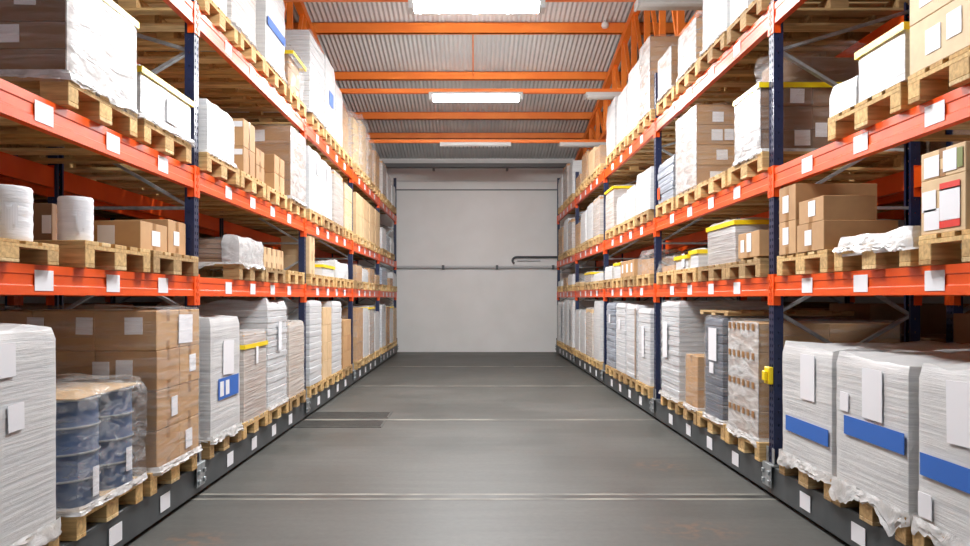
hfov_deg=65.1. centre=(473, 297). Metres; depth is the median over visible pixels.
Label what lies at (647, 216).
wooden pallet
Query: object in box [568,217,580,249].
load
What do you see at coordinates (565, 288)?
wooden pallet
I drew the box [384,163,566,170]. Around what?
trim
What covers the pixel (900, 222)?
load
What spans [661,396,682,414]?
wooden pallet
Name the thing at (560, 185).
load
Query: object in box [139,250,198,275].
wooden pallet
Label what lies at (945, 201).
cardboard box
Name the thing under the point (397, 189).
trim
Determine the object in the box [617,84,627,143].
load
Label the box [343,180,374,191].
wooden pallet
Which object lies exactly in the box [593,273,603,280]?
load
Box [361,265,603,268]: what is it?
pipe
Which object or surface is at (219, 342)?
load
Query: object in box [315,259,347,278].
load
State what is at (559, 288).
wooden pallet
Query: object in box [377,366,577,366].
rail
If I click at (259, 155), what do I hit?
cardboard box
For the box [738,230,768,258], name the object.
cardboard box
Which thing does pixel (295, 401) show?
wooden pallet
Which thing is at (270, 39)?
load
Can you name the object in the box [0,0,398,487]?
rack
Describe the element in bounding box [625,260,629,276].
cardboard box
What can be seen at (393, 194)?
load
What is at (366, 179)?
wooden pallet
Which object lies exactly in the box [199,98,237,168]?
load
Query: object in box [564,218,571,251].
load
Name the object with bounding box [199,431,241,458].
wooden pallet
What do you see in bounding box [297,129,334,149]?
wooden pallet
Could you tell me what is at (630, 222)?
wooden pallet
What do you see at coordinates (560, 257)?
wooden pallet
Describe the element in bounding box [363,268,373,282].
load
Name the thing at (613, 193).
load
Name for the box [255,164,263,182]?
cardboard box
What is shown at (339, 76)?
roof beam
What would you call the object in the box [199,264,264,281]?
wooden pallet
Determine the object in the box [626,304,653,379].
load
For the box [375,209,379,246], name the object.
stack
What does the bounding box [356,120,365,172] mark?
load
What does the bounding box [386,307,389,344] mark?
load
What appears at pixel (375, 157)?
load
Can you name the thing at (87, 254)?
wooden pallet
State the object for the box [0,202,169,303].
wall
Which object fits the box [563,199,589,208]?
wooden pallet
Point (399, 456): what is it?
floor
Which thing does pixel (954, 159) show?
cardboard box
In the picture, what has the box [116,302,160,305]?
stack
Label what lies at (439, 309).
wall
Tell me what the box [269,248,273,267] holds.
cardboard box
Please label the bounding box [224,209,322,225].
wooden pallet
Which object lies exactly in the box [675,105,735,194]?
load
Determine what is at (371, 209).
stack
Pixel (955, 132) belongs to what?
load
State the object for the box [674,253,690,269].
load
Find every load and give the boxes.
[0,0,139,116]
[0,309,202,475]
[0,323,61,545]
[56,383,147,516]
[63,64,194,147]
[145,0,257,51]
[155,296,288,410]
[199,50,306,97]
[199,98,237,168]
[199,315,243,444]
[212,0,226,16]
[226,30,326,128]
[239,329,267,422]
[254,126,306,206]
[255,0,287,84]
[272,300,321,386]
[286,320,303,397]
[306,145,321,213]
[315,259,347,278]
[315,263,334,276]
[320,301,341,373]
[321,159,331,219]
[323,54,335,138]
[324,117,358,165]
[331,170,342,225]
[335,83,342,146]
[341,303,385,347]
[341,305,374,353]
[341,308,362,360]
[342,108,347,153]
[343,183,351,230]
[353,265,361,280]
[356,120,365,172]
[362,268,367,281]
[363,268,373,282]
[363,308,368,357]
[366,140,371,180]
[370,267,386,284]
[372,150,378,187]
[374,275,379,283]
[374,311,378,350]
[379,160,386,197]
[380,227,385,248]
[386,235,389,251]
[386,306,393,342]
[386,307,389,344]
[387,173,390,201]
[387,272,395,285]
[387,278,392,285]
[390,238,393,253]
[391,184,395,206]
[393,308,396,340]
[557,301,560,340]
[558,176,562,207]
[559,227,563,254]
[560,302,563,342]
[563,163,570,201]
[563,278,567,285]
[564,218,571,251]
[564,300,568,344]
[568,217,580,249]
[568,273,584,284]
[568,300,620,347]
[569,160,599,195]
[575,222,580,246]
[575,309,585,350]
[576,174,581,188]
[580,310,585,353]
[581,210,586,242]
[582,151,589,181]
[584,271,603,281]
[586,307,593,357]
[587,203,592,239]
[593,195,603,236]
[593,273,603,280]
[594,145,663,168]
[594,301,652,361]
[604,184,635,230]
[605,266,614,279]
[606,96,617,155]
[606,302,662,368]
[613,261,623,278]
[616,302,653,373]
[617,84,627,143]
[617,193,626,224]
[626,185,635,219]
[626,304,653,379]
[627,60,639,133]
[636,166,653,214]
[638,36,679,122]
[638,308,653,386]
[642,258,675,274]
[656,46,677,102]
[657,154,675,203]
[659,300,783,402]
[663,265,675,271]
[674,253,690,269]
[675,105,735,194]
[676,17,702,81]
[683,354,705,411]
[688,248,707,267]
[699,0,729,56]
[702,317,848,424]
[706,217,768,265]
[726,321,899,447]
[730,0,753,24]
[732,82,915,166]
[762,57,858,81]
[777,341,969,483]
[829,351,969,536]
[830,75,858,116]
[854,21,948,101]
[877,219,920,227]
[911,362,969,545]
[920,130,951,156]
[953,130,969,144]
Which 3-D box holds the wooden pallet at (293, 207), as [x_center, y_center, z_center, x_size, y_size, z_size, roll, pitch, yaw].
[-2.658,-1.048,8.900,1.200,0.144,0.800,0,0,0]
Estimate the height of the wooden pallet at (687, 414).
0.144 m
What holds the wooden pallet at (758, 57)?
on the rack at (952, 108)
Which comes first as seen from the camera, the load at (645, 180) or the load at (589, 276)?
the load at (645, 180)
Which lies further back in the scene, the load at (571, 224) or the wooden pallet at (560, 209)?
the wooden pallet at (560, 209)
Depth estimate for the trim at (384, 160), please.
21.23 m
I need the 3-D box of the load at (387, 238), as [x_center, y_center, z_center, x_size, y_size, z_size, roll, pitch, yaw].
[-2.632,-1.317,18.348,1.158,0.393,0.722,0,0,0]
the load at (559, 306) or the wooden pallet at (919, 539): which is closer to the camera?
the wooden pallet at (919, 539)
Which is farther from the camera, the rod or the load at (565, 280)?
the load at (565, 280)
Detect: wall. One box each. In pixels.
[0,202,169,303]
[170,158,760,351]
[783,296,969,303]
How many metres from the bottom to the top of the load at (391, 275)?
0.358 m
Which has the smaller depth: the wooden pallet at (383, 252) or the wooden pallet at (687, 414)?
the wooden pallet at (687, 414)
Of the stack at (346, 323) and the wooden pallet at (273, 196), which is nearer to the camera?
the wooden pallet at (273, 196)
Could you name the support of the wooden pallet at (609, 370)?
on the rack at (844, 523)
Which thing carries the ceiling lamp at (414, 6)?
attached to the tie beam at (283, 0)
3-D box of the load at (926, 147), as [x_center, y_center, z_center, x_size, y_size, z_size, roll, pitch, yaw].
[4.090,-1.473,6.260,1.165,0.705,0.808,0,0,0]
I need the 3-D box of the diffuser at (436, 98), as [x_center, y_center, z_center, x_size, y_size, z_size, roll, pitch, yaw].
[0.030,-3.280,12.500,1.400,0.070,0.200,0,0,0]
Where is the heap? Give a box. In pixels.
[832,226,961,256]
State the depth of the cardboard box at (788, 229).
5.32 m
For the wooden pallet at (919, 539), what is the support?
on the rack at (844, 523)
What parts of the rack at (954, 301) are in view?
upright post, upright post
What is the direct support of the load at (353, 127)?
on the wooden pallet
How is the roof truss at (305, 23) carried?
attached to the wall at (439, 309)
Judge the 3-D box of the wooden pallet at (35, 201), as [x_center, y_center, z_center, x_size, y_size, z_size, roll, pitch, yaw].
[-3.998,-1.048,8.020,1.200,0.144,0.800,0,0,0]
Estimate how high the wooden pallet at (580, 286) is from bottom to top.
0.144 m
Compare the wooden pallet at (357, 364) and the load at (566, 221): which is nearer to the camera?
the wooden pallet at (357, 364)
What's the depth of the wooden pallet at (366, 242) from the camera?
14.48 m
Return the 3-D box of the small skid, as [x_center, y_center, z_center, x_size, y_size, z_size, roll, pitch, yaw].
[2.390,-0.316,6.150,0.340,0.020,0.360,0,0,0]
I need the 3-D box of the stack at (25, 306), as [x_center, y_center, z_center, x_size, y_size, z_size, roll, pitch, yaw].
[-3.939,0.584,7.140,1.140,1.062,0.776,0,0,0]
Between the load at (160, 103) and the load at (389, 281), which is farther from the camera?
the load at (389, 281)
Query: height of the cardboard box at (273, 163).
0.194 m
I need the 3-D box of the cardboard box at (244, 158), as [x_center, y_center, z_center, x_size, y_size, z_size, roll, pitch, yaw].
[-2.279,-1.246,7.038,0.405,0.251,0.364,0,0,0]
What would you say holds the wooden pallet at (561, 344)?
on the rack at (844, 523)
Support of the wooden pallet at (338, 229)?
on the rack at (19, 105)
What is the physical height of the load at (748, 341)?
1.010 m
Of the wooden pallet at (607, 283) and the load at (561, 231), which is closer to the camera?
the wooden pallet at (607, 283)
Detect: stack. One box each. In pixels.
[0,303,132,309]
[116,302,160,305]
[133,306,155,307]
[199,234,264,270]
[321,307,331,379]
[341,319,350,368]
[353,192,362,236]
[363,199,368,239]
[369,204,374,242]
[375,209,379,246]
[588,147,597,175]
[783,302,843,305]
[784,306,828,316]
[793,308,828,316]
[829,303,969,333]
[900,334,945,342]
[954,313,969,343]
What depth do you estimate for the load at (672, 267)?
8.80 m
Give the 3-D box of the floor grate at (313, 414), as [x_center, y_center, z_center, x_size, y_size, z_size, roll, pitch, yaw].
[-1.600,1.506,9.790,1.040,0.008,0.500,0,0,0]
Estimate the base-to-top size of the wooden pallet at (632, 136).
0.144 m
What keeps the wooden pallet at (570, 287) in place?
on the rack at (952, 108)
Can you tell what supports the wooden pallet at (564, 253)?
on the rack at (952, 108)
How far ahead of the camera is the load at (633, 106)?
10.53 m
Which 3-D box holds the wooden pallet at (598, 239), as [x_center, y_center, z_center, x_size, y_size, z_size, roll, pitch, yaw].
[2.802,-1.048,13.725,1.200,0.144,0.800,0,0,0]
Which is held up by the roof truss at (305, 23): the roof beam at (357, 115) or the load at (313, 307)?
the roof beam at (357, 115)
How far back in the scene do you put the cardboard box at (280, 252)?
8.17 m
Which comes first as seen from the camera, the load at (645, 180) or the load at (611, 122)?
the load at (645, 180)
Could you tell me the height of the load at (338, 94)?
0.885 m
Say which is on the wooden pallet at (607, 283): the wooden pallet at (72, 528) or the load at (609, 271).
the load at (609, 271)
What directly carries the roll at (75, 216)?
on the wooden pallet at (87, 254)
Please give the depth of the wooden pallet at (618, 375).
11.48 m
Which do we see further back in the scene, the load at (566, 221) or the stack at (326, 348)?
the load at (566, 221)
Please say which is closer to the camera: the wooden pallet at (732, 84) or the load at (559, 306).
the wooden pallet at (732, 84)
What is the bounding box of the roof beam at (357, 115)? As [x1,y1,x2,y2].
[348,112,602,119]
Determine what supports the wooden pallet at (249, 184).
on the rack at (19, 105)
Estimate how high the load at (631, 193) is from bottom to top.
0.464 m
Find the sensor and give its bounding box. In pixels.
[601,20,608,28]
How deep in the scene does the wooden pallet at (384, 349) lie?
17.36 m
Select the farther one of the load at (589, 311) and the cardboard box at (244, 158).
the load at (589, 311)
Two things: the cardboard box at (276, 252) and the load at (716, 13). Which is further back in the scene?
the cardboard box at (276, 252)
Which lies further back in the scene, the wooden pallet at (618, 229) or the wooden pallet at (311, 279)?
the wooden pallet at (618, 229)
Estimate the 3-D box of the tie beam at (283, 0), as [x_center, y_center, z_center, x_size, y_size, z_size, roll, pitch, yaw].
[0.000,-3.400,8.600,17.000,0.070,0.080,0,0,0]
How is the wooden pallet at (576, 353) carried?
on the rack at (844, 523)
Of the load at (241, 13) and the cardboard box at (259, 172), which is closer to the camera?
the load at (241, 13)
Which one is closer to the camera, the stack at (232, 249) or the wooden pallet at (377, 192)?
the stack at (232, 249)
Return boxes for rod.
[472,35,473,75]
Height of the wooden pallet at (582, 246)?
0.144 m
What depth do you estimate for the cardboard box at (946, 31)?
3.58 m
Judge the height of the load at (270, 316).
1.180 m
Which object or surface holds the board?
on the load at (716, 336)
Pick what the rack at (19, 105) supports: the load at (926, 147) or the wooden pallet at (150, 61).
the wooden pallet at (150, 61)
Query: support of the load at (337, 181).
on the wooden pallet at (338, 229)
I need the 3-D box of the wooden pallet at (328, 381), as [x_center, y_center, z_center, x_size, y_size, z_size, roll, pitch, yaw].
[-2.653,1.187,10.690,1.200,0.144,0.800,0,0,0]
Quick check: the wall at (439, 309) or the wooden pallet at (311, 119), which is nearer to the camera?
the wooden pallet at (311, 119)
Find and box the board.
[700,310,853,315]
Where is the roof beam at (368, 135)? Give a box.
[366,133,601,138]
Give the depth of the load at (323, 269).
10.47 m
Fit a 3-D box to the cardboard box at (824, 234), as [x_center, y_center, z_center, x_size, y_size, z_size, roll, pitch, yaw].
[2.434,-0.399,4.980,0.475,0.186,0.400,0,0,0]
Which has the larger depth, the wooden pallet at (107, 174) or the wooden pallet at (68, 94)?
the wooden pallet at (107, 174)
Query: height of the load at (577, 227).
0.505 m
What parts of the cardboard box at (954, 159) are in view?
olive panel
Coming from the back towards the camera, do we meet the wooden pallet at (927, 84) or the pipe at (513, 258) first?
the pipe at (513, 258)
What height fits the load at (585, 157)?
0.574 m
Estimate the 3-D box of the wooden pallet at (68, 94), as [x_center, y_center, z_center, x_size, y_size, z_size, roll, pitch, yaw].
[-2.649,-1.048,4.230,1.200,0.144,0.800,0,0,0]
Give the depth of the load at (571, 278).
17.11 m
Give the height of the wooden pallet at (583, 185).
0.144 m
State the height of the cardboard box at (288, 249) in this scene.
0.236 m
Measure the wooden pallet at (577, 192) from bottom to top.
0.144 m
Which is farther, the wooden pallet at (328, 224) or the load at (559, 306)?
the load at (559, 306)
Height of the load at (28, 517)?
1.089 m
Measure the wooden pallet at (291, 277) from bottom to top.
0.144 m
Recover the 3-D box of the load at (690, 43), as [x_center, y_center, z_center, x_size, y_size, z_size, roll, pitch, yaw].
[2.782,-2.602,7.880,1.218,0.563,0.719,0,0,0]
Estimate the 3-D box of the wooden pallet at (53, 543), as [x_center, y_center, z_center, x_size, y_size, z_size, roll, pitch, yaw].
[-2.647,1.187,3.355,1.200,0.144,0.800,0,0,0]
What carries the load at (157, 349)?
on the wooden pallet at (169, 477)
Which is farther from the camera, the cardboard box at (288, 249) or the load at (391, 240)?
the load at (391, 240)
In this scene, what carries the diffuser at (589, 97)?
attached to the ceiling lamp at (588, 95)
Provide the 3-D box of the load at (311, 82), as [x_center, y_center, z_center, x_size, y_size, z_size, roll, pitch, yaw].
[-2.632,-2.867,10.032,1.224,1.077,1.021,0,0,0]
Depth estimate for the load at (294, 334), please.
8.72 m
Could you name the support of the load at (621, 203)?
on the wooden pallet at (618, 229)
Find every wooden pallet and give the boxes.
[0,76,137,137]
[0,118,191,163]
[0,237,58,264]
[33,180,121,199]
[33,195,47,202]
[33,240,150,271]
[42,537,58,545]
[59,482,142,540]
[64,152,239,185]
[93,210,131,217]
[112,0,237,44]
[114,170,265,198]
[134,31,265,73]
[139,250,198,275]
[142,454,196,496]
[156,61,286,95]
[156,185,286,208]
[199,88,305,117]
[199,198,305,217]
[199,233,212,236]
[199,237,214,239]
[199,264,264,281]
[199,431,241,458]
[210,267,285,282]
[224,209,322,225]
[227,113,323,136]
[241,410,267,439]
[243,215,333,230]
[259,222,343,235]
[268,401,288,423]
[275,228,352,239]
[284,270,304,284]
[289,390,305,411]
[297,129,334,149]
[306,140,343,158]
[306,274,322,285]
[306,380,321,397]
[315,234,363,244]
[315,238,369,247]
[315,241,375,250]
[316,150,351,167]
[322,374,332,390]
[323,276,333,286]
[324,245,379,253]
[328,163,362,178]
[333,248,386,256]
[333,369,342,383]
[334,277,344,287]
[337,172,369,185]
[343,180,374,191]
[343,251,390,257]
[343,364,352,377]
[345,279,353,288]
[353,185,380,196]
[353,253,394,259]
[353,358,363,369]
[354,281,362,288]
[360,194,386,203]
[362,282,368,289]
[364,355,369,364]
[369,283,374,289]
[369,352,374,360]
[370,199,391,208]
[375,283,379,290]
[375,349,380,357]
[380,205,396,213]
[380,285,386,290]
[380,346,386,353]
[387,286,392,291]
[557,286,562,291]
[558,205,586,213]
[558,253,603,260]
[559,341,563,348]
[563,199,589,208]
[563,251,611,258]
[563,285,567,291]
[567,248,620,256]
[567,345,574,353]
[568,193,596,203]
[568,284,574,290]
[574,349,578,357]
[575,185,603,196]
[575,244,630,252]
[575,283,583,290]
[579,351,585,360]
[580,178,621,190]
[580,242,641,250]
[584,282,593,289]
[585,238,651,247]
[586,355,592,364]
[587,170,642,183]
[592,281,602,288]
[593,163,662,178]
[593,234,653,244]
[593,358,603,369]
[603,279,611,288]
[605,227,681,239]
[605,365,614,377]
[606,148,674,165]
[612,277,622,287]
[614,222,701,235]
[614,369,624,383]
[615,136,675,155]
[623,216,711,231]
[623,276,636,286]
[625,374,635,389]
[627,126,675,144]
[635,209,735,225]
[636,274,653,285]
[636,380,653,398]
[637,109,688,133]
[656,197,768,217]
[656,270,677,284]
[657,85,751,115]
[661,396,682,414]
[674,267,697,282]
[675,402,696,425]
[676,61,761,94]
[676,185,768,208]
[697,31,851,73]
[697,411,726,440]
[698,171,848,198]
[698,263,725,281]
[725,426,768,461]
[726,258,768,279]
[727,0,908,44]
[727,151,908,185]
[777,249,833,275]
[779,465,832,501]
[828,82,969,141]
[833,499,912,545]
[834,249,961,271]
[883,200,920,205]
[908,46,969,104]
[913,531,943,545]
[919,229,969,264]
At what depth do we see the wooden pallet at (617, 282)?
11.64 m
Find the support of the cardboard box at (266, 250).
on the wooden pallet at (272, 275)
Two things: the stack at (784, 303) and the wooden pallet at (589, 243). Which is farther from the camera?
the wooden pallet at (589, 243)
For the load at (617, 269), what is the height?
0.257 m
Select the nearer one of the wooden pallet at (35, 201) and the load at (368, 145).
the wooden pallet at (35, 201)
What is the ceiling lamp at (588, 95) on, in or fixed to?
attached to the tie beam at (343, 90)
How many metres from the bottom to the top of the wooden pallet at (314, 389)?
0.144 m
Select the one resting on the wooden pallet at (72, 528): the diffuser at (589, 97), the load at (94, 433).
the load at (94, 433)
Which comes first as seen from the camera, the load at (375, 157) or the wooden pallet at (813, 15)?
the wooden pallet at (813, 15)
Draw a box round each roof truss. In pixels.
[284,2,348,116]
[575,2,702,159]
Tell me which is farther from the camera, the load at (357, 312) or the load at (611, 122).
the load at (357, 312)
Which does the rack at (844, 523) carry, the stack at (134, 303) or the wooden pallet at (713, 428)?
the wooden pallet at (713, 428)
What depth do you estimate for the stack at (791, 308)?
8.51 m
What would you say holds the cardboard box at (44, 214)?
on the wooden pallet at (87, 254)
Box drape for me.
[221,234,263,264]
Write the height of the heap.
0.290 m
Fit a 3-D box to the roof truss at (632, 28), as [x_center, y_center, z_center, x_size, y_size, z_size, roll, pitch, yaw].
[2.800,-6.130,6.150,0.120,5.381,30.124,0,0,0]
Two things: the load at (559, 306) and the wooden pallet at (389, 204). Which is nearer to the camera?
the wooden pallet at (389, 204)
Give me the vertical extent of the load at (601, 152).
0.376 m
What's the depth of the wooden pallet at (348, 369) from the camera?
12.30 m
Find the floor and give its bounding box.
[86,352,858,545]
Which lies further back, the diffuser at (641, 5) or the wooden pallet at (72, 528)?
the diffuser at (641, 5)
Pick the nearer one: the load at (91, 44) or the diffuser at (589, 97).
the load at (91, 44)
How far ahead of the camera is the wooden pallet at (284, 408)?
7.93 m
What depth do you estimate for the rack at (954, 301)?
6.70 m
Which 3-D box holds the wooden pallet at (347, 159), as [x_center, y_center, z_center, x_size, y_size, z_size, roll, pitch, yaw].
[-2.657,-2.278,12.450,1.200,0.144,0.800,0,0,0]
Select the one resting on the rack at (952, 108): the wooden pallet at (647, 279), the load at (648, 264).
the wooden pallet at (647, 279)
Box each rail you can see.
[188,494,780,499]
[302,419,658,419]
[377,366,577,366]
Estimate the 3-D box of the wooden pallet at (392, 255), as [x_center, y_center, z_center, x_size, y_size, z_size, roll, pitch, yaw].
[-2.652,-1.048,19.250,1.200,0.144,0.800,0,0,0]
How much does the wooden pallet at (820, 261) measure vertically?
0.144 m
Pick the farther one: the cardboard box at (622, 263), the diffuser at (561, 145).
the diffuser at (561, 145)
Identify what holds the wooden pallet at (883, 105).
on the rack at (952, 108)
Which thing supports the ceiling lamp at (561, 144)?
attached to the tie beam at (369, 140)
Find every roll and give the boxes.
[0,184,32,241]
[57,196,93,240]
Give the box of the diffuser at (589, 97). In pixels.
[587,95,618,99]
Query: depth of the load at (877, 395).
4.14 m
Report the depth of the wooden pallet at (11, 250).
3.64 m
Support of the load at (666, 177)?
on the wooden pallet at (666, 207)
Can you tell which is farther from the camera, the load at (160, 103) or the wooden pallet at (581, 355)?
the wooden pallet at (581, 355)
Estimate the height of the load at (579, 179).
0.277 m
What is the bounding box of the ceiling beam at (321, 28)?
[285,22,687,34]
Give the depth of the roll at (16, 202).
3.48 m
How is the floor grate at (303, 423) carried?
on the floor
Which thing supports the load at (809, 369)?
on the wooden pallet at (804, 479)
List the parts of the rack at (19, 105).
upright post, upright post, foot plate, upright post, upright post, foot plate, upright post, upright post, upright post, upright post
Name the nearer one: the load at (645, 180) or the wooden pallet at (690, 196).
the wooden pallet at (690, 196)
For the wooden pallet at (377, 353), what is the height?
0.144 m
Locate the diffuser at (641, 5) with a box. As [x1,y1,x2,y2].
[638,2,702,9]
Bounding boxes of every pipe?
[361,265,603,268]
[511,256,556,263]
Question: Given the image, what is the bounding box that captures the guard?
[762,366,772,384]
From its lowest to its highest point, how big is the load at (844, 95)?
0.194 m
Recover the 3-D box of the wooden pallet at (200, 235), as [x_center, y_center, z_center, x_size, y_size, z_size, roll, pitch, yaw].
[-4.010,-1.048,11.720,1.200,0.144,0.800,0,0,0]
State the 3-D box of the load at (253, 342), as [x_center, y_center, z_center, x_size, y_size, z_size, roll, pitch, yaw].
[-2.628,0.719,7.155,1.180,0.851,0.766,0,0,0]
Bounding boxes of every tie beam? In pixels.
[283,0,635,1]
[339,88,623,93]
[366,139,605,142]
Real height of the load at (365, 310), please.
0.928 m
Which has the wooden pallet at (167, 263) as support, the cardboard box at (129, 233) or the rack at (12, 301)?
the cardboard box at (129, 233)
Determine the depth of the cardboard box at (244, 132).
6.89 m
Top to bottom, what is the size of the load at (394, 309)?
0.890 m
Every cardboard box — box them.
[33,203,56,239]
[93,220,166,251]
[115,219,184,254]
[232,118,254,152]
[234,146,254,177]
[254,147,263,168]
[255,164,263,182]
[263,247,268,267]
[264,154,283,177]
[264,173,283,193]
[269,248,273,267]
[274,249,278,268]
[279,251,282,269]
[281,236,314,255]
[283,255,314,273]
[621,261,624,277]
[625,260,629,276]
[630,259,645,275]
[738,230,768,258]
[779,184,876,222]
[779,219,876,255]
[797,220,897,252]
[799,195,875,224]
[910,0,953,26]
[910,0,969,74]
[921,141,969,181]
[921,171,969,235]
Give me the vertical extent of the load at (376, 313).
0.829 m
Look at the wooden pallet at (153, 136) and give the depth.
5.08 m
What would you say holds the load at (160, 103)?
on the wooden pallet at (153, 136)
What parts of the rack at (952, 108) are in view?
upright post, upright post, foot plate, upright post, foot plate, upright post, upright post, upright post, foot plate, upright post, upright post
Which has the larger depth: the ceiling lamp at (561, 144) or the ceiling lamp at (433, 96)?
the ceiling lamp at (561, 144)
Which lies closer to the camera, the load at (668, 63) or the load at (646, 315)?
the load at (668, 63)
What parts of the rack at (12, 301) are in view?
upright post, upright post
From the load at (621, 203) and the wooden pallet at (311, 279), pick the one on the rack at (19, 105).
the wooden pallet at (311, 279)
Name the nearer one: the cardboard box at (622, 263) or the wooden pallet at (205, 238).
the cardboard box at (622, 263)
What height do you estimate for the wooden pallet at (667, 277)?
0.144 m
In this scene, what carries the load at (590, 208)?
on the wooden pallet at (589, 243)
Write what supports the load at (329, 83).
on the wooden pallet
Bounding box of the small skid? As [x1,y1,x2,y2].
[741,257,768,260]
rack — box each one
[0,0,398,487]
[0,155,318,309]
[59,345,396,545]
[555,0,969,487]
[556,338,907,545]
[636,130,969,342]
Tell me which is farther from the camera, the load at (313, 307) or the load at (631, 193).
the load at (631, 193)
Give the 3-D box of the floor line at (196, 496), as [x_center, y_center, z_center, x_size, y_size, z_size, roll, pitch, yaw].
[0.000,1.509,5.770,17.000,0.002,0.180,0,0,0]
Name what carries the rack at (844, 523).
on the floor
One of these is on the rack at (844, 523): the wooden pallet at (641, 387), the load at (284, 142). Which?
the wooden pallet at (641, 387)
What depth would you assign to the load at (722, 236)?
6.79 m
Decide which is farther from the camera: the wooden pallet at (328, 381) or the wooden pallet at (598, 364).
the wooden pallet at (598, 364)
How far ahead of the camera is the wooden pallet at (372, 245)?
15.34 m
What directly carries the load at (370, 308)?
on the wooden pallet
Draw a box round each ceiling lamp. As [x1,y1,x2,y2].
[408,0,544,13]
[429,92,522,101]
[440,142,510,148]
[559,142,605,147]
[584,92,620,99]
[634,0,702,11]
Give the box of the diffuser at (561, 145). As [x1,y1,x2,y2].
[560,144,605,147]
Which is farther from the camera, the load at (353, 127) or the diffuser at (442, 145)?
the diffuser at (442, 145)
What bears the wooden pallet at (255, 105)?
on the rack at (19, 105)
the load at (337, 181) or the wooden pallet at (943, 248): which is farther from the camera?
the load at (337, 181)
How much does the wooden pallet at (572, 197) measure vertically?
0.144 m
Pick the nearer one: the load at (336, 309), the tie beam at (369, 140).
the load at (336, 309)
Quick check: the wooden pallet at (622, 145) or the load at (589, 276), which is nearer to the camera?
the wooden pallet at (622, 145)
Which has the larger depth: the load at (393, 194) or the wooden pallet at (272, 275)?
the load at (393, 194)
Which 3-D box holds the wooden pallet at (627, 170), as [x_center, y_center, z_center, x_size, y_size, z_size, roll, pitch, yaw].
[2.799,-2.278,13.650,1.200,0.144,0.800,0,0,0]
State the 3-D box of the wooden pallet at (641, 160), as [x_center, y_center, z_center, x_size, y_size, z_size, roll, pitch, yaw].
[2.805,-2.278,12.325,1.200,0.144,0.800,0,0,0]
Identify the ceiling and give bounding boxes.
[285,2,695,158]
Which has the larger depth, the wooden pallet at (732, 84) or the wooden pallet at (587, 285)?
the wooden pallet at (587, 285)
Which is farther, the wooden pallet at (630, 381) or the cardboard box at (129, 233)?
the wooden pallet at (630, 381)
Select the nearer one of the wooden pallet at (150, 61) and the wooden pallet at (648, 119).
the wooden pallet at (150, 61)
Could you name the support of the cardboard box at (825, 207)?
on the cardboard box at (824, 234)
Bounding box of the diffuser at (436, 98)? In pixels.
[433,95,518,101]
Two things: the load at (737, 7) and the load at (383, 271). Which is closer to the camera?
the load at (737, 7)
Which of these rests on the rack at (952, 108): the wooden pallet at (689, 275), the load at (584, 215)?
the wooden pallet at (689, 275)
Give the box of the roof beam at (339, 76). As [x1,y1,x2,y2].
[334,72,627,80]
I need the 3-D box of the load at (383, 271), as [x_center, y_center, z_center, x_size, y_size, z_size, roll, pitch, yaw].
[-2.630,-0.509,17.576,1.161,0.407,1.065,0,0,0]
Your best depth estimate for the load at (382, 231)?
17.21 m
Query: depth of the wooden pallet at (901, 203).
7.95 m
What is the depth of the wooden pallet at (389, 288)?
18.88 m
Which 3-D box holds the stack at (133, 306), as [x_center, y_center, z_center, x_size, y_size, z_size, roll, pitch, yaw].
[-3.941,0.604,8.900,1.140,1.022,0.776,0,0,0]
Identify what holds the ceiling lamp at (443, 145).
attached to the tie beam at (369, 140)
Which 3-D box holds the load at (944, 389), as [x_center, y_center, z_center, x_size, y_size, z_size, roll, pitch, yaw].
[2.812,0.768,3.402,1.282,0.913,0.866,0,0,0]
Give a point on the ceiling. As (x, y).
(345, 53)
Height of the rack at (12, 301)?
3.670 m
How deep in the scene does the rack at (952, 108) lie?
5.73 m
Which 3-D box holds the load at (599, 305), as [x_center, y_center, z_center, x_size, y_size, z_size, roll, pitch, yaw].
[2.780,0.581,13.675,1.148,1.066,0.757,0,0,0]
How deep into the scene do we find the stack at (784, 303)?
9.57 m
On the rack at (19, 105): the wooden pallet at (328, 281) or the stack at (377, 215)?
the wooden pallet at (328, 281)
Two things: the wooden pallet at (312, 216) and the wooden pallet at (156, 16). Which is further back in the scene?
the wooden pallet at (312, 216)
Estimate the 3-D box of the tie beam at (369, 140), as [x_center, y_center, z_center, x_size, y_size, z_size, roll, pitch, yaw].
[0.000,-3.400,16.500,17.000,0.070,0.080,0,0,0]
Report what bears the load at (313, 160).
on the wooden pallet at (312, 216)
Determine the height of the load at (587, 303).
1.078 m
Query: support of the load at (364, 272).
on the wooden pallet at (365, 284)
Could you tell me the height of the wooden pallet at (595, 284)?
0.144 m
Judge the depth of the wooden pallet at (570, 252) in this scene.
17.40 m
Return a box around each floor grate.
[292,420,385,427]
[305,412,391,417]
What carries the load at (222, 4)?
on the wooden pallet at (156, 16)
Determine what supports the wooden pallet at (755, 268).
on the rack at (952, 108)
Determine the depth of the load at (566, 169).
18.17 m
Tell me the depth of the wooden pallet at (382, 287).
17.49 m
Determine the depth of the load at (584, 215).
15.31 m
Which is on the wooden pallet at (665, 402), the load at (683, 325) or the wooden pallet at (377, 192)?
the load at (683, 325)
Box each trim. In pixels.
[379,159,581,162]
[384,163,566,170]
[397,189,556,190]
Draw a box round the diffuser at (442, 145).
[441,144,509,147]
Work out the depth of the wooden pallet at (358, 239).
13.62 m
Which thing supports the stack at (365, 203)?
on the wooden pallet

